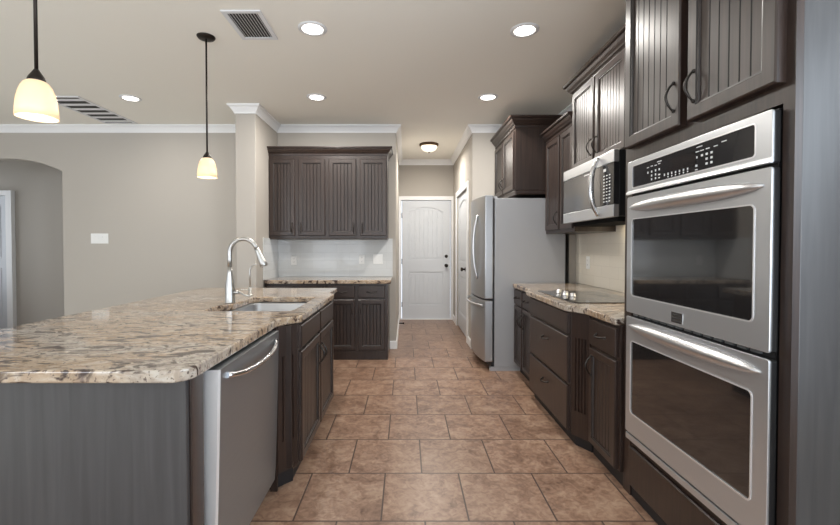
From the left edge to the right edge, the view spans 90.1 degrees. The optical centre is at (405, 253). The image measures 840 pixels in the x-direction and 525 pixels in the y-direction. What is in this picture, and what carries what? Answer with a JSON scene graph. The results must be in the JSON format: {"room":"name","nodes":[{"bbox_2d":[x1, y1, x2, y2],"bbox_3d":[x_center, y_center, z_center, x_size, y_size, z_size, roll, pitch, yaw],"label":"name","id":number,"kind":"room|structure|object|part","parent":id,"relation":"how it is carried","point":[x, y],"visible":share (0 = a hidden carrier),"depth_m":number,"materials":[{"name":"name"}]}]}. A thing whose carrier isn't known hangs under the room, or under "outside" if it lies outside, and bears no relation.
{"room":"kitchen","nodes":[
{"label":"kitchen","id":0,"kind":"room"},
{"bbox_2d":[0,161,63,325],"bbox_3d":[-5.090,-0.221,6.447,3.780,2.765,0.100,0,1,0],"label":"wall","id":1,"kind":"structure","parent":0,"point":[37,187],"depth_m":6.40,"materials":[{"name":"grey paint"}]},
{"bbox_2d":[0,196,6,328],"bbox_3d":[-6.400,0.141,6.374,0.700,2.035,0.050,0,1,0],"label":"door","id":2,"kind":"structure","parent":1,"relation":"in","point":[3,280],"depth_m":6.36,"materials":[{"name":"white paint"}]},
{"bbox_2d":[0,190,16,327],"bbox_3d":[-6.400,0.103,6.370,0.880,2.120,0.065,0,1,0],"label":"trim","id":3,"kind":"structure","parent":1,"relation":"attached to","point":[9,195],"depth_m":6.35,"materials":[{"name":"white paint"}]},
{"bbox_2d":[0,133,495,340],"bbox_3d":[-2.610,-0.199,5.267,8.780,2.765,0.140,0,1,0],"label":"wall","id":4,"kind":"structure","parent":0,"point":[170,229],"depth_m":5.19,"materials":[{"name":"grey paint"}]},
{"bbox_2d":[91,233,107,243],"bbox_3d":[-3.794,-0.188,5.192,0.200,0.124,0.011,0,1,0],"label":"light switch","id":5,"kind":"object","parent":4,"relation":"attached to","point":[96,238],"visible":1,"depth_m":5.19,"materials":[{"name":"white plastic"}]},
{"bbox_2d":[263,238,277,279],"bbox_3d":[-1.586,0.054,4.926,0.012,0.472,0.528,0,1,0],"label":"backsplash","id":6,"kind":"structure","parent":4,"relation":"attached to","point":[270,246],"depth_m":4.89,"materials":[{"name":"grey tile"}]},
{"bbox_2d":[291,256,296,264],"bbox_3d":[-1.388,0.080,5.185,0.070,0.115,0.009,0,1,0],"label":"outlet","id":7,"kind":"object","parent":4,"relation":"attached to","point":[293,258],"visible":1,"depth_m":5.18,"materials":[{"name":"white plastic"}]},
{"bbox_2d":[267,146,392,239],"bbox_3d":[-0.873,-0.701,4.991,1.433,1.064,0.385,0,1,0],"label":"upper cabinet","id":8,"kind":"object","parent":4,"relation":"attached to","point":[316,192],"visible":1,"depth_m":4.85,"materials":[{"name":"brown wood"}]},
{"bbox_3d":[-1.433,-0.651,4.849,0.290,0.885,0.020,0,1,0],"label":"door","id":9,"kind":"part","parent":8,"relation":"part of","materials":[{"name":"brown wood"}]},
{"bbox_3d":[-1.091,-0.651,4.849,0.308,0.885,0.020,0,1,0],"label":"door","id":10,"kind":"part","parent":8,"relation":"part of","materials":[{"name":"brown wood"}]},
{"bbox_3d":[-0.873,-1.186,4.982,1.433,0.094,0.384,0,1,0],"label":"crown moulding","id":11,"kind":"part","parent":8,"relation":"part of","materials":[{"name":"brown wood"}]},
{"bbox_3d":[-0.735,-0.651,4.849,0.314,0.885,0.020,0,1,0],"label":"door","id":12,"kind":"part","parent":8,"relation":"part of","materials":[{"name":"brown wood"}]},
{"bbox_3d":[-0.380,-0.651,4.849,0.304,0.885,0.020,0,1,0],"label":"door","id":13,"kind":"part","parent":8,"relation":"part of","materials":[{"name":"brown wood"}]},
{"bbox_2d":[278,239,392,276],"bbox_3d":[-0.878,0.049,5.196,1.427,0.472,0.012,0,1,0],"label":"backsplash","id":14,"kind":"structure","parent":4,"relation":"attached to","point":[315,258],"depth_m":5.19,"materials":[{"name":"grey tile"}]},
{"bbox_2d":[359,255,364,263],"bbox_3d":[-0.547,0.070,5.185,0.070,0.115,0.009,0,1,0],"label":"outlet","id":15,"kind":"object","parent":4,"relation":"attached to","point":[361,257],"visible":1,"depth_m":5.18,"materials":[{"name":"white plastic"}]},
{"bbox_2d":[373,254,382,263],"bbox_3d":[-0.348,0.067,5.184,0.118,0.118,0.011,0,1,0],"label":"light switch","id":16,"kind":"object","parent":4,"relation":"attached to","point":[377,258],"visible":1,"depth_m":5.18,"materials":[{"name":"white plastic"}]},
{"bbox_2d":[235,114,276,287],"bbox_3d":[-1.698,-0.192,4.892,0.212,2.765,0.890,0,1,0],"label":"wall pier","id":17,"kind":"object","parent":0,"point":[253,135],"visible":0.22,"depth_m":4.45,"materials":[{"name":"grey paint"}]},
{"bbox_2d":[0,0,625,158],"bbox_3d":[-2.600,-1.570,1.872,9.000,0.100,11.000,0,1,0],"label":"ceiling","id":18,"kind":"structure","parent":0,"point":[424,67],"depth_m":3.27,"materials":[{"name":"white paint"}]},
{"bbox_2d":[13,0,59,122],"bbox_3d":[-1.405,-1.016,1.587,0.133,0.996,0.133,0,1,0],"label":"pendant light","id":19,"kind":"object","parent":18,"relation":"hanging from","point":[35,99],"visible":1,"depth_m":1.57,"materials":[{"name":"white glass"}]},
{"bbox_3d":[-1.405,-1.092,1.585,0.012,0.805,0.012,0,1,0],"label":"rod","id":20,"kind":"part","parent":19,"relation":"part of","materials":[{"name":"brown metal"}]},
{"bbox_3d":[-1.405,-0.586,1.595,0.133,0.137,0.133,0,1,0],"label":"lamp shade","id":21,"kind":"part","parent":19,"relation":"part of","materials":[{"name":"white glass"}]},
{"bbox_2d":[56,96,137,123],"bbox_3d":[-3.435,-1.564,4.602,0.390,0.010,0.920,0,1,0],"label":"ceiling vent","id":22,"kind":"object","parent":18,"relation":"in","point":[78,104],"visible":0.84,"depth_m":4.59,"materials":[{"name":"white metal"}]},
{"bbox_2d":[119,94,141,101],"bbox_3d":[-2.764,-1.557,4.204,0.196,0.010,0.196,0,1,0],"label":"recessed light","id":23,"kind":"object","parent":18,"relation":"in","point":[124,97],"visible":1,"depth_m":4.20,"materials":[{"name":"white"}]},
{"bbox_2d":[196,32,216,178],"bbox_3d":[-1.418,-1.041,2.981,0.133,0.996,0.133,0,1,0],"label":"pendant light","id":24,"kind":"object","parent":18,"relation":"hanging from","point":[207,169],"visible":1,"depth_m":2.96,"materials":[{"name":"beige glass"}]},
{"bbox_3d":[-1.418,-1.117,2.980,0.012,0.805,0.012,0,1,0],"label":"rod","id":25,"kind":"part","parent":24,"relation":"part of","materials":[{"name":"brown metal"}]},
{"bbox_3d":[-1.418,-0.611,2.989,0.133,0.137,0.133,0,1,0],"label":"lamp shade","id":26,"kind":"part","parent":24,"relation":"part of","materials":[{"name":"white glass"}]},
{"bbox_2d":[220,10,277,39],"bbox_3d":[-1.042,-1.532,2.817,0.255,0.010,0.370,0,1,0],"label":"ceiling vent","id":27,"kind":"object","parent":18,"relation":"in","point":[251,24],"visible":1,"depth_m":2.80,"materials":[{"name":"white metal"}]},
{"bbox_2d":[298,21,326,35],"bbox_3d":[-0.638,-1.533,2.861,0.196,0.010,0.196,0,1,0],"label":"recessed light","id":28,"kind":"object","parent":18,"relation":"in","point":[311,28],"visible":1,"depth_m":2.85,"materials":[{"name":"white"}]},
{"bbox_2d":[306,93,325,100],"bbox_3d":[-0.892,-1.557,4.176,0.196,0.010,0.196,0,1,0],"label":"recessed light","id":29,"kind":"object","parent":18,"relation":"in","point":[316,97],"visible":1,"depth_m":4.17,"materials":[{"name":"white"}]},
{"bbox_2d":[419,142,438,152],"bbox_3d":[0.335,-1.531,6.103,0.284,0.132,0.284,0,1,0],"label":"flush light","id":30,"kind":"object","parent":18,"relation":"attached to","point":[428,147],"visible":1,"depth_m":6.02,"materials":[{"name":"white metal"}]},
{"bbox_2d":[478,93,497,100],"bbox_3d":[0.817,-1.557,4.176,0.196,0.010,0.196,0,1,0],"label":"recessed light","id":31,"kind":"object","parent":18,"relation":"in","point":[484,97],"visible":1,"depth_m":4.17,"materials":[{"name":"white"}]},
{"bbox_2d":[510,22,538,37],"bbox_3d":[0.815,-1.533,2.881,0.196,0.010,0.196,0,1,0],"label":"recessed light","id":32,"kind":"object","parent":18,"relation":"in","point":[522,30],"visible":1,"depth_m":2.87,"materials":[{"name":"white"}]},
{"bbox_2d":[396,139,398,335],"bbox_3d":[-0.194,-0.218,6.302,0.140,2.765,1.930,0,1,0],"label":"wall","id":33,"kind":"structure","parent":0,"point":[397,162],"depth_m":6.11,"materials":[{"name":"grey paint"}]},
{"bbox_2d":[390,314,399,348],"bbox_3d":[-0.155,1.115,6.256,0.090,0.100,2.098,0,1,0],"label":"baseboard","id":34,"kind":"structure","parent":33,"relation":"attached to","point":[393,344],"depth_m":5.21,"materials":[{"name":"white paint"}]},
{"bbox_2d":[399,165,452,318],"bbox_3d":[0.348,-0.237,7.332,1.224,2.765,0.130,0,1,0],"label":"wall","id":35,"kind":"structure","parent":0,"point":[414,180],"depth_m":7.25,"materials":[{"name":"grey paint"}]},
{"bbox_2d":[402,201,449,318],"bbox_3d":[0.346,0.110,7.274,0.848,2.050,0.108,0,1,0],"label":"door","id":36,"kind":"structure","parent":35,"relation":"in","point":[425,224],"depth_m":7.29,"materials":[{"name":"white paint"}]},
{"bbox_2d":[399,196,452,319],"bbox_3d":[0.350,0.077,7.279,0.960,2.140,0.048,0,1,0],"label":"trim","id":37,"kind":"structure","parent":35,"relation":"attached to","point":[400,197],"depth_m":7.25,"materials":[{"name":"white paint"}]},
{"bbox_2d":[249,318,657,524],"bbox_3d":[-2.600,1.285,1.924,9.000,0.080,11.000,0,1,0],"label":"floor","id":38,"kind":"structure","parent":0,"point":[424,434],"depth_m":2.57,"materials":[{"name":"brown tile"}]},
{"bbox_2d":[0,373,204,524],"bbox_3d":[-1.121,0.805,2.537,0.858,0.858,2.397,0,1,0],"label":"panel","id":39,"kind":"object","parent":38,"relation":"on","point":[71,453],"visible":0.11,"depth_m":1.33,"materials":[{"name":"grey wood"}]},
{"bbox_2d":[0,288,336,382],"bbox_3d":[-1.212,0.353,2.542,1.287,0.040,2.530,0,1,0],"label":"countertop","id":40,"kind":"structure","parent":39,"relation":"on","point":[177,337],"depth_m":1.76,"materials":[{"name":"beige stone"}]},
{"bbox_2d":[225,237,267,302],"bbox_3d":[-1.069,0.108,2.797,0.287,0.441,0.079,0,1,0],"label":"kitchen faucet","id":41,"kind":"object","parent":40,"relation":"on","point":[230,291],"visible":1,"depth_m":2.79,"materials":[{"name":"grey metal"}]},
{"bbox_3d":[-1.095,0.265,2.792,0.126,0.038,0.032,0,1,16],"label":"lever","id":42,"kind":"part","parent":41,"relation":"part of","materials":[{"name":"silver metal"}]},
{"bbox_3d":[-1.089,-0.009,2.800,0.207,0.206,0.029,0,1,0],"label":"spout","id":43,"kind":"part","parent":41,"relation":"part of","materials":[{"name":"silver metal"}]},
{"bbox_2d":[241,264,256,295],"bbox_3d":[-1.196,0.199,3.187,0.121,0.245,0.049,-1,1,-26],"label":"water tap","id":44,"kind":"object","parent":40,"relation":"on","point":[249,289],"visible":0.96,"depth_m":3.19,"materials":[{"name":"grey metal"}]},
{"bbox_3d":[-1.165,0.169,3.194,0.061,0.185,0.011,0,1,0],"label":"spout","id":45,"kind":"part","parent":44,"relation":"part of","materials":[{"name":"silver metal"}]},
{"bbox_2d":[230,302,306,324],"bbox_3d":[-0.938,0.466,2.792,0.555,0.191,0.725,0,1,0],"label":"double sink","id":46,"kind":"object","parent":40,"relation":"in","point":[256,306],"visible":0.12,"depth_m":3.13,"materials":[{"name":"grey metal"}]},
{"bbox_3d":[-0.905,0.463,2.929,0.460,0.191,0.420,0,1,0],"label":"bowl","id":47,"kind":"part","parent":46,"relation":"part of","materials":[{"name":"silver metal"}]},
{"bbox_2d":[203,331,278,524],"bbox_3d":[-0.922,0.821,1.808,0.637,0.852,0.685,0,1,0],"label":"dishwasher","id":48,"kind":"object","parent":38,"relation":"on","point":[240,392],"visible":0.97,"depth_m":1.67,"materials":[{"name":"silver metal"}]},
{"bbox_3d":[-0.631,0.447,1.804,0.055,0.045,0.578,0,1,0],"label":"handle","id":49,"kind":"part","parent":48,"relation":"part of","materials":[{"name":"silver metal"}]},
{"bbox_2d":[270,300,333,491],"bbox_3d":[-0.887,0.797,2.940,0.720,0.858,1.530,0,1,0],"label":"base cabinet","id":50,"kind":"object","parent":38,"relation":"on","point":[305,351],"visible":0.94,"depth_m":2.30,"materials":[{"name":"brown wood"}]},
{"bbox_3d":[-0.577,0.447,2.526,0.020,0.123,0.485,0,1,0],"label":"drawer","id":51,"kind":"part","parent":50,"relation":"part of","materials":[{"name":"brown wood"}]},
{"bbox_3d":[-0.577,0.831,2.533,0.020,0.605,0.485,0,1,0],"label":"door","id":52,"kind":"part","parent":50,"relation":"part of","materials":[{"name":"brown wood"}]},
{"bbox_3d":[-0.547,0.660,2.748,0.040,0.130,0.016,0,1,0],"label":"handle","id":53,"kind":"part","parent":50,"relation":"part of","materials":[{"name":"grey metal"}]},
{"bbox_3d":[-0.577,0.438,3.034,0.020,0.123,0.480,0,1,0],"label":"drawer","id":54,"kind":"part","parent":50,"relation":"part of","materials":[{"name":"brown wood"}]},
{"bbox_3d":[-0.577,0.822,3.041,0.020,0.605,0.480,0,1,0],"label":"door","id":55,"kind":"part","parent":50,"relation":"part of","materials":[{"name":"brown wood"}]},
{"bbox_2d":[265,284,389,359],"bbox_3d":[-0.890,0.761,4.920,1.372,0.858,0.550,0,1,0],"label":"base cabinet","id":56,"kind":"object","parent":38,"relation":"on","point":[361,312],"visible":0.5,"depth_m":4.70,"materials":[{"name":"brown wood"}]},
{"bbox_3d":[-1.396,0.425,4.689,0.300,0.138,0.020,0,1,0],"label":"drawer","id":57,"kind":"part","parent":56,"relation":"part of","materials":[{"name":"brown wood"}]},
{"bbox_3d":[-1.059,0.425,4.689,0.300,0.138,0.020,0,1,0],"label":"drawer","id":58,"kind":"part","parent":56,"relation":"part of","materials":[{"name":"brown wood"}]},
{"bbox_2d":[264,277,391,283],"bbox_3d":[-0.873,0.310,4.926,1.410,0.040,0.535,0,1,0],"label":"countertop","id":59,"kind":"structure","parent":56,"relation":"on","point":[278,280],"depth_m":4.66,"materials":[{"name":"beige stone"}]},
{"bbox_3d":[-0.722,0.425,4.689,0.300,0.138,0.020,0,1,0],"label":"drawer","id":60,"kind":"part","parent":56,"relation":"part of","materials":[{"name":"brown wood"}]},
{"bbox_3d":[-0.722,0.797,4.695,0.300,0.565,0.020,0,1,0],"label":"door","id":61,"kind":"part","parent":56,"relation":"part of","materials":[{"name":"brown wood"}]},
{"bbox_3d":[-0.385,0.425,4.689,0.300,0.138,0.020,0,1,0],"label":"drawer","id":62,"kind":"part","parent":56,"relation":"part of","materials":[{"name":"brown wood"}]},
{"bbox_3d":[-0.385,0.797,4.695,0.300,0.565,0.020,0,1,0],"label":"door","id":63,"kind":"part","parent":56,"relation":"part of","materials":[{"name":"brown wood"}]},
{"bbox_2d":[466,195,564,370],"bbox_3d":[1.159,0.293,4.726,0.931,1.800,0.900,0,1,0],"label":"refrigerator","id":64,"kind":"object","parent":38,"relation":"on","point":[510,243],"visible":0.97,"depth_m":4.28,"materials":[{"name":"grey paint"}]},
{"bbox_3d":[0.748,0.528,4.731,0.107,0.024,0.812,0,1,0],"label":"handle","id":65,"kind":"part","parent":64,"relation":"part of","materials":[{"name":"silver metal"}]},
{"bbox_3d":[0.742,-0.072,4.489,0.067,0.686,0.024,0,1,0],"label":"handle","id":66,"kind":"part","parent":64,"relation":"part of","materials":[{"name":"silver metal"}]},
{"bbox_3d":[0.824,0.787,4.735,0.138,0.632,0.900,0,1,0],"label":"freezer drawer","id":67,"kind":"part","parent":64,"relation":"part of","materials":[{"name":"silver metal"}]},
{"bbox_3d":[0.824,-0.074,4.719,0.138,1.065,0.900,0,1,0],"label":"door","id":68,"kind":"part","parent":64,"relation":"part of","materials":[{"name":"silver metal"}]},
{"bbox_2d":[514,289,530,380],"bbox_3d":[1.405,0.778,3.965,0.700,0.858,0.600,0,1,0],"label":"base cabinet","id":69,"kind":"object","parent":38,"relation":"on","point":[522,313],"visible":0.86,"depth_m":3.94,"materials":[{"name":"brown wood"}]},
{"bbox_3d":[1.105,0.432,4.110,0.020,0.145,0.273,0,1,0],"label":"drawer","id":70,"kind":"part","parent":69,"relation":"part of","materials":[{"name":"brown wood"}]},
{"bbox_3d":[1.105,0.810,4.117,0.020,0.580,0.273,0,1,0],"label":"door","id":71,"kind":"part","parent":69,"relation":"part of","materials":[{"name":"brown wood"}]},
{"bbox_3d":[1.105,0.438,3.811,0.020,0.145,0.275,0,1,0],"label":"drawer","id":72,"kind":"part","parent":69,"relation":"part of","materials":[{"name":"brown wood"}]},
{"bbox_3d":[1.105,0.815,3.818,0.020,0.580,0.275,0,1,0],"label":"door","id":73,"kind":"part","parent":69,"relation":"part of","materials":[{"name":"brown wood"}]},
{"bbox_2d":[529,297,592,451],"bbox_3d":[1.377,0.794,3.115,0.750,0.858,1.070,0,1,0],"label":"base cabinet","id":74,"kind":"object","parent":38,"relation":"on","point":[559,339],"visible":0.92,"depth_m":2.81,"materials":[{"name":"brown wood"}]},
{"bbox_3d":[1.052,0.993,3.131,0.020,0.290,0.825,0,1,0],"label":"drawer","id":75,"kind":"part","parent":74,"relation":"part of","materials":[{"name":"brown wood"}]},
{"bbox_3d":[1.052,0.678,3.125,0.020,0.300,0.825,0,1,0],"label":"drawer","id":76,"kind":"part","parent":74,"relation":"part of","materials":[{"name":"brown wood"}]},
{"bbox_3d":[1.052,0.441,3.121,0.020,0.133,0.825,0,1,0],"label":"drawer","id":77,"kind":"part","parent":74,"relation":"part of","materials":[{"name":"brown wood"}]},
{"bbox_2d":[513,283,624,324],"bbox_3d":[1.395,0.341,3.237,0.746,0.040,2.050,0,1,0],"label":"countertop","id":78,"kind":"structure","parent":74,"relation":"on","point":[613,313],"depth_m":2.82,"materials":[{"name":"beige stone"}]},
{"bbox_2d":[538,289,624,302],"bbox_3d":[1.360,0.307,3.151,0.510,0.031,0.750,0,1,0],"label":"cooktop","id":79,"kind":"object","parent":78,"relation":"in","point":[573,296],"visible":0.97,"depth_m":3.10,"materials":[{"name":"black glass"}]},
{"bbox_2d":[584,316,623,485],"bbox_3d":[1.415,0.807,2.396,0.680,0.858,0.358,0,1,0],"label":"base cabinet","id":80,"kind":"object","parent":38,"relation":"on","point":[606,351],"visible":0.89,"depth_m":2.35,"materials":[{"name":"brown wood"}]},
{"bbox_3d":[1.095,0.674,2.528,0.040,0.130,0.016,0,1,0],"label":"handle","id":81,"kind":"part","parent":80,"relation":"part of","materials":[{"name":"grey metal"}]},
{"bbox_3d":[1.095,0.473,2.396,0.040,0.020,0.121,0,1,0],"label":"handle","id":82,"kind":"part","parent":80,"relation":"part of","materials":[{"name":"grey metal"}]},
{"bbox_3d":[1.125,0.861,2.403,0.020,0.580,0.323,0,1,0],"label":"door","id":83,"kind":"part","parent":80,"relation":"part of","materials":[{"name":"brown wood"}]},
{"bbox_3d":[1.125,0.474,2.396,0.020,0.155,0.323,0,1,0],"label":"drawer","id":84,"kind":"part","parent":80,"relation":"part of","materials":[{"name":"brown wood"}]},
{"bbox_2d":[623,0,839,524],"bbox_3d":[1.423,-0.091,1.690,0.694,2.681,1.018,0,1,0],"label":"tall cabinet","id":85,"kind":"object","parent":38,"relation":"on","point":[694,68],"visible":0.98,"depth_m":1.26,"materials":[{"name":"brown wood"}]},
{"bbox_3d":[1.133,-0.923,1.923,0.034,0.785,0.430,0,1,0],"label":"door","id":86,"kind":"part","parent":85,"relation":"part of","materials":[{"name":"brown wood"}]},
{"bbox_3d":[1.096,-0.652,1.748,0.040,0.130,0.016,0,1,0],"label":"handle","id":87,"kind":"part","parent":85,"relation":"part of","materials":[{"name":"grey metal"}]},
{"bbox_3d":[1.144,1.086,1.733,0.012,0.200,0.825,0,1,0],"label":"drawer","id":88,"kind":"part","parent":85,"relation":"part of","materials":[{"name":"brown wood"}]},
{"bbox_3d":[1.096,-0.650,1.626,0.040,0.130,0.016,0,1,0],"label":"handle","id":89,"kind":"part","parent":85,"relation":"part of","materials":[{"name":"grey metal"}]},
{"bbox_2d":[625,108,782,524],"bbox_3d":[1.391,0.244,1.711,0.618,1.400,0.838,0,1,0],"label":"double wall oven","id":90,"kind":"object","parent":85,"relation":"in","point":[704,214],"visible":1,"depth_m":1.53,"materials":[{"name":"silver metal"}]},
{"bbox_3d":[1.135,0.929,1.723,0.026,0.030,0.838,0,1,0],"label":"trim","id":91,"kind":"part","parent":90,"relation":"part of","materials":[{"name":"silver metal"}]},
{"bbox_3d":[1.120,0.621,1.727,0.004,0.368,0.738,0,1,0],"label":"window trim","id":92,"kind":"part","parent":90,"relation":"part of","materials":[{"name":"silver metal"}]},
{"bbox_3d":[1.120,0.025,1.716,0.004,0.385,0.738,0,1,0],"label":"window trim","id":93,"kind":"part","parent":90,"relation":"part of","materials":[{"name":"silver metal"}]},
{"bbox_3d":[1.101,0.367,1.713,0.038,0.060,0.782,0,1,0],"label":"handle","id":94,"kind":"part","parent":90,"relation":"part of","materials":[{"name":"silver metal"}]},
{"bbox_3d":[1.120,-0.371,1.708,0.004,0.113,0.738,0,1,0],"label":"display trim","id":95,"kind":"part","parent":90,"relation":"part of","materials":[{"name":"black glass"}]},
{"bbox_3d":[1.101,-0.221,1.702,0.038,0.060,0.782,0,1,0],"label":"handle","id":96,"kind":"part","parent":90,"relation":"part of","materials":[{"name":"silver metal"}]},
{"bbox_3d":[1.134,0.612,1.718,0.028,0.583,0.838,0,1,0],"label":"oven door","id":97,"kind":"part","parent":90,"relation":"part of","materials":[{"name":"silver metal"}]},
{"bbox_3d":[1.134,0.013,1.706,0.028,0.576,0.838,0,1,0],"label":"oven door","id":98,"kind":"part","parent":90,"relation":"part of","materials":[{"name":"silver metal"}]},
{"bbox_3d":[1.134,-0.369,1.700,0.028,0.165,0.838,0,1,0],"label":"control panel","id":99,"kind":"part","parent":90,"relation":"part of","materials":[{"name":"silver metal"}]},
{"bbox_3d":[1.133,-0.914,1.460,0.034,0.785,0.403,0,1,0],"label":"door","id":100,"kind":"part","parent":85,"relation":"part of","materials":[{"name":"brown wood"}]},
{"bbox_3d":[1.471,-0.053,1.254,0.598,2.620,0.020,0,1,0],"label":"panel","id":101,"kind":"part","parent":85,"relation":"part of","materials":[{"name":"grey wood"}]},
{"bbox_2d":[453,136,470,336],"bbox_3d":[0.890,-0.218,6.302,0.140,2.765,1.930,0,1,0],"label":"wall","id":102,"kind":"structure","parent":0,"point":[462,166],"depth_m":6.30,"materials":[{"name":"grey paint"}]},
{"bbox_2d":[0,103,571,164],"bbox_3d":[-2.600,-1.476,1.868,8.760,0.088,10.750,0,1,0],"label":"trim","id":103,"kind":"structure","parent":102,"relation":"attached to","point":[237,108],"depth_m":5.15,"materials":[{"name":"white paint"}]},
{"bbox_2d":[455,180,468,342],"bbox_3d":[0.810,0.100,6.138,0.020,2.135,1.320,0,1,0],"label":"trim","id":104,"kind":"structure","parent":102,"relation":"attached to","point":[466,185],"depth_m":5.54,"materials":[{"name":"white paint"}]},
{"bbox_2d":[458,191,466,335],"bbox_3d":[0.821,0.141,6.139,0.108,2.030,1.140,0,1,0],"label":"door","id":105,"kind":"structure","parent":102,"relation":"in","point":[462,200],"depth_m":6.23,"materials":[{"name":"white paint"}]},
{"bbox_2d":[467,336,471,348],"bbox_3d":[0.828,1.132,5.352,0.044,0.100,0.289,0,1,0],"label":"baseboard","id":106,"kind":"structure","parent":102,"relation":"attached to","point":[468,337],"depth_m":5.34,"materials":[{"name":"white paint"}]},
{"bbox_2d":[565,234,621,292],"bbox_3d":[1.840,-0.118,0.868,0.120,2.765,8.940,0,1,0],"label":"wall","id":107,"kind":"structure","parent":0,"point":[566,235],"depth_m":4.65,"materials":[{"name":"grey paint"}]},
{"bbox_2d":[490,115,561,197],"bbox_3d":[1.403,-1.002,4.675,0.729,0.782,0.994,0,1,0],"label":"upper cabinet","id":108,"kind":"object","parent":107,"relation":"attached to","point":[520,152],"visible":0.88,"depth_m":4.25,"materials":[{"name":"brown wood"}]},
{"bbox_3d":[1.098,-0.966,4.941,0.020,0.590,0.425,0,1,0],"label":"door","id":109,"kind":"part","parent":108,"relation":"part of","materials":[{"name":"brown wood"}]},
{"bbox_3d":[1.098,-0.957,4.486,0.020,0.590,0.425,0,1,0],"label":"door","id":110,"kind":"part","parent":108,"relation":"part of","materials":[{"name":"brown wood"}]},
{"bbox_3d":[1.438,-0.634,4.717,0.660,0.045,0.925,0,1,0],"label":"light rail","id":111,"kind":"part","parent":108,"relation":"part of","materials":[{"name":"brown wood"}]},
{"bbox_3d":[1.403,-1.338,4.669,0.729,0.110,0.994,0,1,0],"label":"crown moulding","id":112,"kind":"part","parent":108,"relation":"part of","materials":[{"name":"brown wood"}]},
{"bbox_2d":[568,234,575,282],"bbox_3d":[1.740,0.500,4.392,0.080,1.400,0.035,0,1,0],"label":"backsplash","id":113,"kind":"structure","parent":107,"relation":"attached to","point":[571,237],"depth_m":4.37,"materials":[{"name":"beige tile"}]},
{"bbox_2d":[540,111,615,233],"bbox_3d":[1.567,-0.698,3.912,0.426,1.008,0.784,0,1,0],"label":"upper cabinet","id":114,"kind":"object","parent":107,"relation":"attached to","point":[557,137],"visible":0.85,"depth_m":3.86,"materials":[{"name":"brown wood"}]},
{"bbox_3d":[1.410,-0.657,4.031,0.020,0.863,0.355,0,1,0],"label":"door","id":115,"kind":"part","parent":114,"relation":"part of","materials":[{"name":"brown wood"}]},
{"bbox_3d":[1.567,-1.149,3.904,0.426,0.105,0.784,0,1,0],"label":"crown moulding","id":116,"kind":"part","parent":114,"relation":"part of","materials":[{"name":"brown wood"}]},
{"bbox_3d":[1.410,-0.651,3.679,0.020,0.863,0.280,0,1,0],"label":"door","id":117,"kind":"part","parent":114,"relation":"part of","materials":[{"name":"brown wood"}]},
{"bbox_3d":[1.600,-0.202,3.888,0.360,0.018,0.718,0,1,0],"label":"light rail","id":118,"kind":"part","parent":114,"relation":"part of","materials":[{"name":"brown wood"}]},
{"bbox_2d":[586,256,589,268],"bbox_3d":[1.763,0.086,4.062,0.009,0.122,0.075,0,1,0],"label":"outlet","id":119,"kind":"object","parent":107,"relation":"attached to","point":[587,257],"visible":1,"depth_m":4.05,"materials":[{"name":"white plastic"}]},
{"bbox_2d":[563,149,625,225],"bbox_3d":[1.495,-0.438,3.042,0.541,0.447,0.840,0,1,0],"label":"microwave","id":120,"kind":"object","parent":107,"relation":"attached to","point":[595,189],"visible":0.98,"depth_m":2.81,"materials":[{"name":"silver metal"}]},
{"bbox_3d":[1.318,-0.454,3.135,0.032,0.263,0.655,0,1,0],"label":"door","id":121,"kind":"part","parent":120,"relation":"part of","materials":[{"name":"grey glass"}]},
{"bbox_3d":[1.317,-0.280,3.045,0.034,0.078,0.840,0,1,0],"label":"trim","id":122,"kind":"part","parent":120,"relation":"part of","materials":[{"name":"silver metal"}]},
{"bbox_3d":[1.317,-0.624,3.039,0.034,0.076,0.840,0,1,0],"label":"trim","id":123,"kind":"part","parent":120,"relation":"part of","materials":[{"name":"silver metal"}]},
{"bbox_3d":[1.263,-0.447,2.817,0.078,0.395,0.037,0,1,0],"label":"handle","id":124,"kind":"part","parent":120,"relation":"part of","materials":[{"name":"silver metal"}]},
{"bbox_3d":[1.317,-0.446,2.714,0.033,0.263,0.183,0,1,0],"label":"control panel","id":125,"kind":"part","parent":120,"relation":"part of","materials":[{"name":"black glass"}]},
{"bbox_2d":[563,23,625,168],"bbox_3d":[1.558,-1.036,2.901,0.444,0.744,1.359,0,1,0],"label":"upper cabinet","id":126,"kind":"object","parent":107,"relation":"attached to","point":[597,89],"visible":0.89,"depth_m":2.99,"materials":[{"name":"brown wood"}]},
{"bbox_3d":[1.395,-1.001,3.304,0.020,0.630,0.393,0,1,0],"label":"door","id":127,"kind":"part","parent":126,"relation":"part of","materials":[{"name":"brown wood"}]},
{"bbox_3d":[1.365,-0.796,3.051,0.040,0.130,0.016,0,1,0],"label":"handle","id":128,"kind":"part","parent":126,"relation":"part of","materials":[{"name":"grey metal"}]},
{"bbox_3d":[1.558,-1.352,2.895,0.444,0.110,1.359,0,1,0],"label":"crown moulding","id":129,"kind":"part","parent":126,"relation":"part of","materials":[{"name":"brown wood"}]},
{"bbox_3d":[1.395,-0.993,2.865,0.020,0.630,0.425,0,1,0],"label":"door","id":130,"kind":"part","parent":126,"relation":"part of","materials":[{"name":"brown wood"}]},
{"bbox_2d":[576,225,624,292],"bbox_3d":[1.774,-0.005,3.280,0.012,0.650,2.160,0,1,0],"label":"backsplash","id":131,"kind":"structure","parent":107,"relation":"attached to","point":[606,250],"depth_m":3.75,"materials":[{"name":"beige tile"}]}
]}

